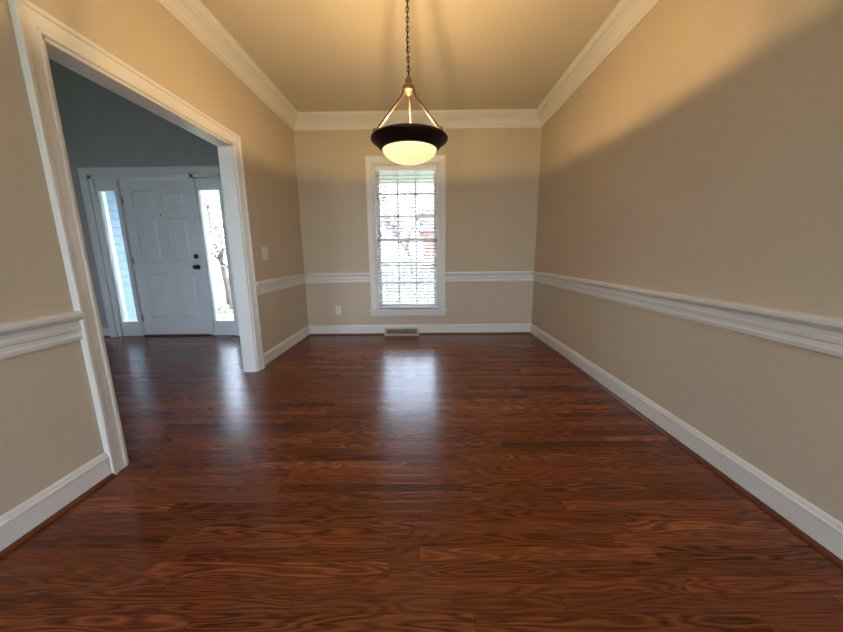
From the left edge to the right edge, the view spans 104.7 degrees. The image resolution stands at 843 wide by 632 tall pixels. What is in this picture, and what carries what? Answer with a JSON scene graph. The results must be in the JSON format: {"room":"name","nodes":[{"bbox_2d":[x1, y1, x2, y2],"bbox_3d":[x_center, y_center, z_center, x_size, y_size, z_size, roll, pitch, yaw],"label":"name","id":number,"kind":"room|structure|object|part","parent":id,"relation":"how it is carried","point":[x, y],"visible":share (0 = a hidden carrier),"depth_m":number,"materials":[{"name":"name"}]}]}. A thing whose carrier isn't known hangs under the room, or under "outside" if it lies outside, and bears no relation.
{"room":"dining room","nodes":[
{"label":"dining room","id":0,"kind":"room"},
{"bbox_2d":[0,0,307,515],"bbox_3d":[-1.640,-1.685,0.757,0.120,5.200,6.500,-1,11,0],"label":"wall","id":1,"kind":"structure","parent":0,"point":[49,427],"depth_m":1.45,"materials":[{"name":"beige paint"}]},
{"bbox_2d":[102,327,109,336],"bbox_3d":[-3.279,0.818,1.244,3.210,0.135,6.500,-1,11,0],"label":"baseboard","id":2,"kind":"structure","parent":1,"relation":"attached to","point":[105,329],"depth_m":4.43,"materials":[{"name":"white wood"}]},
{"bbox_2d":[8,0,264,474],"bbox_3d":[-1.617,-0.364,2.190,0.172,2.067,1.564,-1,11,0],"label":"door frame","id":3,"kind":"structure","parent":1,"relation":"attached to","point":[40,36],"depth_m":1.56,"materials":[{"name":"white wood"}]},
{"bbox_2d":[0,325,310,559],"bbox_3d":[-1.537,0.802,1.231,0.034,0.135,6.500,-1,11,0],"label":"baseboard","id":4,"kind":"structure","parent":1,"relation":"attached to","point":[30,517],"depth_m":1.38,"materials":[{"name":"white wood"}]},
{"bbox_2d":[261,247,268,259],"bbox_3d":[-1.543,-0.618,3.218,0.016,0.120,0.115,-1,11,0],"label":"light switch","id":5,"kind":"object","parent":1,"relation":"attached to","point":[264,249],"visible":1,"depth_m":3.22,"materials":[{"name":"white plastic"}]},
{"bbox_2d":[0,271,842,358],"bbox_3d":[-0.051,0.098,1.088,3.020,0.130,6.500,-1,11,0],"label":"trim","id":6,"kind":"structure","parent":1,"relation":"attached to","point":[824,334],"depth_m":1.47,"materials":[{"name":"white wood"}]},
{"bbox_3d":[-0.051,0.098,1.088,3.020,0.130,6.500,-1,11,0],"label":"chair rail","id":7,"kind":"part","parent":6,"relation":"part of","materials":[{"name":"white wood"}]},
{"bbox_2d":[48,58,541,334],"bbox_3d":[-1.706,-2.308,4.029,6.570,5.200,0.160,-1,11,0],"label":"wall","id":8,"kind":"structure","parent":0,"point":[492,174],"depth_m":4.08,"materials":[{"name":"beige paint"}]},
{"bbox_2d":[77,166,239,336],"bbox_3d":[-3.340,-0.801,4.317,1.840,2.165,0.196,-1,11,0],"label":"door frame","id":9,"kind":"structure","parent":8,"relation":"in","point":[101,180],"depth_m":4.23,"materials":[{"name":"white wood"}]},
{"bbox_2d":[119,179,209,333],"bbox_3d":[-3.362,-0.743,4.324,0.915,2.012,0.044,-1,11,0],"label":"door slab","id":10,"kind":"structure","parent":8,"relation":"in","point":[164,247],"depth_m":4.29,"materials":[{"name":"white wood"}]},
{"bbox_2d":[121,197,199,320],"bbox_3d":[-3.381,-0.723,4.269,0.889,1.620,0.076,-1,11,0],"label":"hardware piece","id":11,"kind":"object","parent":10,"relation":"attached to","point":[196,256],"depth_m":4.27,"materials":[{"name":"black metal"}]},
{"bbox_2d":[335,306,340,314],"bbox_3d":[-1.118,-0.075,4.365,0.070,0.115,0.010,-1,11,0],"label":"wall outlet","id":12,"kind":"object","parent":8,"relation":"attached to","point":[338,308],"visible":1,"depth_m":4.36,"materials":[{"name":"white plastic"}]},
{"bbox_2d":[365,155,446,315],"bbox_3d":[-0.187,-1.000,4.252,1.036,2.002,0.215,-1,11,0],"label":"window","id":13,"kind":"structure","parent":8,"relation":"in","point":[371,162],"depth_m":4.22,"materials":[{"name":"white wood"}]},
{"bbox_2d":[375,165,436,307],"bbox_3d":[-0.187,-0.992,4.218,0.772,1.788,0.069,-1,11,0],"label":"window blind","id":14,"kind":"object","parent":13,"relation":"attached to","point":[378,169],"visible":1,"depth_m":4.24,"materials":[{"name":"white plastic"}]},
{"bbox_3d":[-0.187,-1.014,4.305,0.784,1.782,0.065,-1,11,0],"label":"sashes","id":15,"kind":"part","parent":13,"relation":"part of","materials":[{"name":"glass"}]},
{"bbox_2d":[309,323,530,335],"bbox_3d":[-0.025,0.182,4.395,3.020,0.135,0.034,-1,11,0],"label":"baseboard","id":16,"kind":"structure","parent":8,"relation":"attached to","point":[517,328],"depth_m":4.39,"materials":[{"name":"white wood"}]},
{"bbox_2d":[382,263,433,302],"bbox_3d":[0.466,-0.591,6.196,5.390,0.850,0.080,-1,11,0],"label":"porch railing","id":17,"kind":"object","parent":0,"point":[382,263],"depth_m":6.15,"materials":[{"name":"white wood"}]},
{"bbox_2d":[200,0,619,111],"bbox_3d":[-0.012,-1.876,0.711,3.140,0.120,6.820,-1,11,0],"label":"ceiling","id":18,"kind":"structure","parent":0,"point":[321,55],"depth_m":2.63,"materials":[{"name":"paint"}]},
{"bbox_2d":[370,0,447,164],"bbox_3d":[-0.079,-1.489,1.925,0.474,1.095,0.474,-1,11,0],"label":"pendant light","id":19,"kind":"object","parent":18,"relation":"hanging from","point":[410,143],"visible":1,"depth_m":1.89,"materials":[{"name":"brown metal"}]},
{"bbox_3d":[-0.079,-1.491,1.925,0.128,1.090,0.128,-1,11,0],"label":"chain and canopy","id":20,"kind":"part","parent":19,"relation":"part of","materials":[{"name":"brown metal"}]},
{"bbox_3d":[-0.074,-0.993,2.020,0.336,0.085,0.336,-1,11,0],"label":"lamp shade","id":21,"kind":"part","parent":19,"relation":"part of","materials":[{"name":"beige glass"}]},
{"bbox_2d":[0,334,842,631],"bbox_3d":[-1.707,0.913,1.284,6.550,0.100,6.760,-1,11,0],"label":"floor","id":22,"kind":"structure","parent":0,"point":[438,482],"depth_m":1.35,"materials":[{"name":"brown wood"}]},
{"bbox_2d":[384,327,418,335],"bbox_3d":[-0.265,0.210,4.357,0.460,0.100,0.052,-1,11,0],"label":"floor vent","id":23,"kind":"object","parent":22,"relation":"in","point":[414,331],"visible":1,"depth_m":4.36,"materials":[{"name":"beige metal"}]},
{"bbox_2d":[531,0,842,522],"bbox_3d":[1.513,-0.495,0.966,0.120,2.720,6.500,-1,11,0],"label":"wall","id":24,"kind":"structure","parent":0,"point":[703,156],"depth_m":1.62,"materials":[{"name":"beige paint"}]},
{"bbox_2d":[156,0,660,130],"bbox_3d":[-0.070,-1.738,0.738,3.020,0.160,6.500,-1,11,0],"label":"crown molding","id":25,"kind":"structure","parent":24,"relation":"attached to","point":[192,15],"depth_m":3.04,"materials":[{"name":"white wood"}]},
{"bbox_2d":[529,323,842,569],"bbox_3d":[1.449,0.775,1.208,0.034,0.135,6.500,-1,11,0],"label":"baseboard","id":26,"kind":"structure","parent":24,"relation":"attached to","point":[816,527],"depth_m":1.53,"materials":[{"name":"white wood"}]},
{"label":"outside","id":27,"kind":"structure","parent":0,"visible":0},
{"bbox_2d":[212,263,433,313],"bbox_3d":[0.133,-1.986,19.982,120.000,0.050,120.000,-1,11,0],"label":"lawn","id":28,"kind":"structure","parent":27,"point":[217,275],"depth_m":16.68,"materials":[{"name":"white"}]},
{"bbox_2d":[105,192,136,320],"bbox_3d":[-6.078,-2.084,5.497,2.800,5.700,2.550,-1,11,0],"label":"siding","id":29,"kind":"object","parent":28,"relation":"on","point":[110,196],"visible":0.02,"depth_m":5.08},
{"bbox_2d":[202,191,232,313],"bbox_3d":[-6.520,-2.097,9.539,4.201,4.240,2.332,7,13,34],"label":"flowering tree","id":30,"kind":"object","parent":28,"relation":"on","point":[219,253],"visible":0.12,"depth_m":9.16,"materials":[{"name":"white plant"}]},
{"bbox_2d":[218,314,233,319],"bbox_3d":[-0.604,0.416,5.591,8.100,0.640,1.880,-1,11,0],"label":"floor","id":31,"kind":"structure","parent":28,"relation":"on","point":[221,316],"depth_m":6.13,"materials":[{"name":"concrete"}]},
{"bbox_2d":[379,171,433,185],"bbox_3d":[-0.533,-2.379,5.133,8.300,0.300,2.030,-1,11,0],"label":"window blind","id":32,"kind":"object","parent":31,"relation":"on","point":[418,174],"visible":0.14,"depth_m":5.75,"materials":[{"name":"white plastic"}]},
{"bbox_2d":[217,302,397,313],"bbox_3d":[-2.548,-0.056,7.944,9.111,0.624,1.122,-1,11,0],"label":"shrubs","id":33,"kind":"object","parent":28,"relation":"on","point":[221,310],"visible":0.04,"depth_m":7.84,"materials":[{"name":"green plant"}]},
{"bbox_2d":[380,187,400,213],"bbox_3d":[-2.874,-4.351,15.370,3.975,6.414,4.137,-1,11,0],"label":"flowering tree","id":34,"kind":"object","parent":28,"relation":"on","point":[381,188],"visible":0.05,"depth_m":15.27,"materials":[{"name":"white plant"}]},
{"bbox_2d":[380,186,432,273],"bbox_3d":[-1.155,-6.999,25.923,4.617,7.618,3.842,3,11,16],"label":"flowering tree","id":35,"kind":"object","parent":28,"relation":"on","point":[402,191],"visible":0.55,"depth_m":25.26,"materials":[{"name":"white plant"}]},
{"bbox_2d":[419,208,433,273],"bbox_3d":[6.677,-7.694,32.598,13.800,6.300,7.800,-1,11,0],"label":"neighbouring house","id":36,"kind":"structure","parent":28,"relation":"on","point":[432,219],"depth_m":29.46,"materials":[{"name":"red brick"}]},
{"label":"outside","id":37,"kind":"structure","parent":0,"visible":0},
{"bbox_2d":[214,279,433,288],"bbox_3d":[0.138,-2.203,20.958,120.000,0.010,6.000,-1,11,0],"label":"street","id":38,"kind":"structure","parent":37,"point":[218,283],"depth_m":21.99,"materials":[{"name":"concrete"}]}
]}

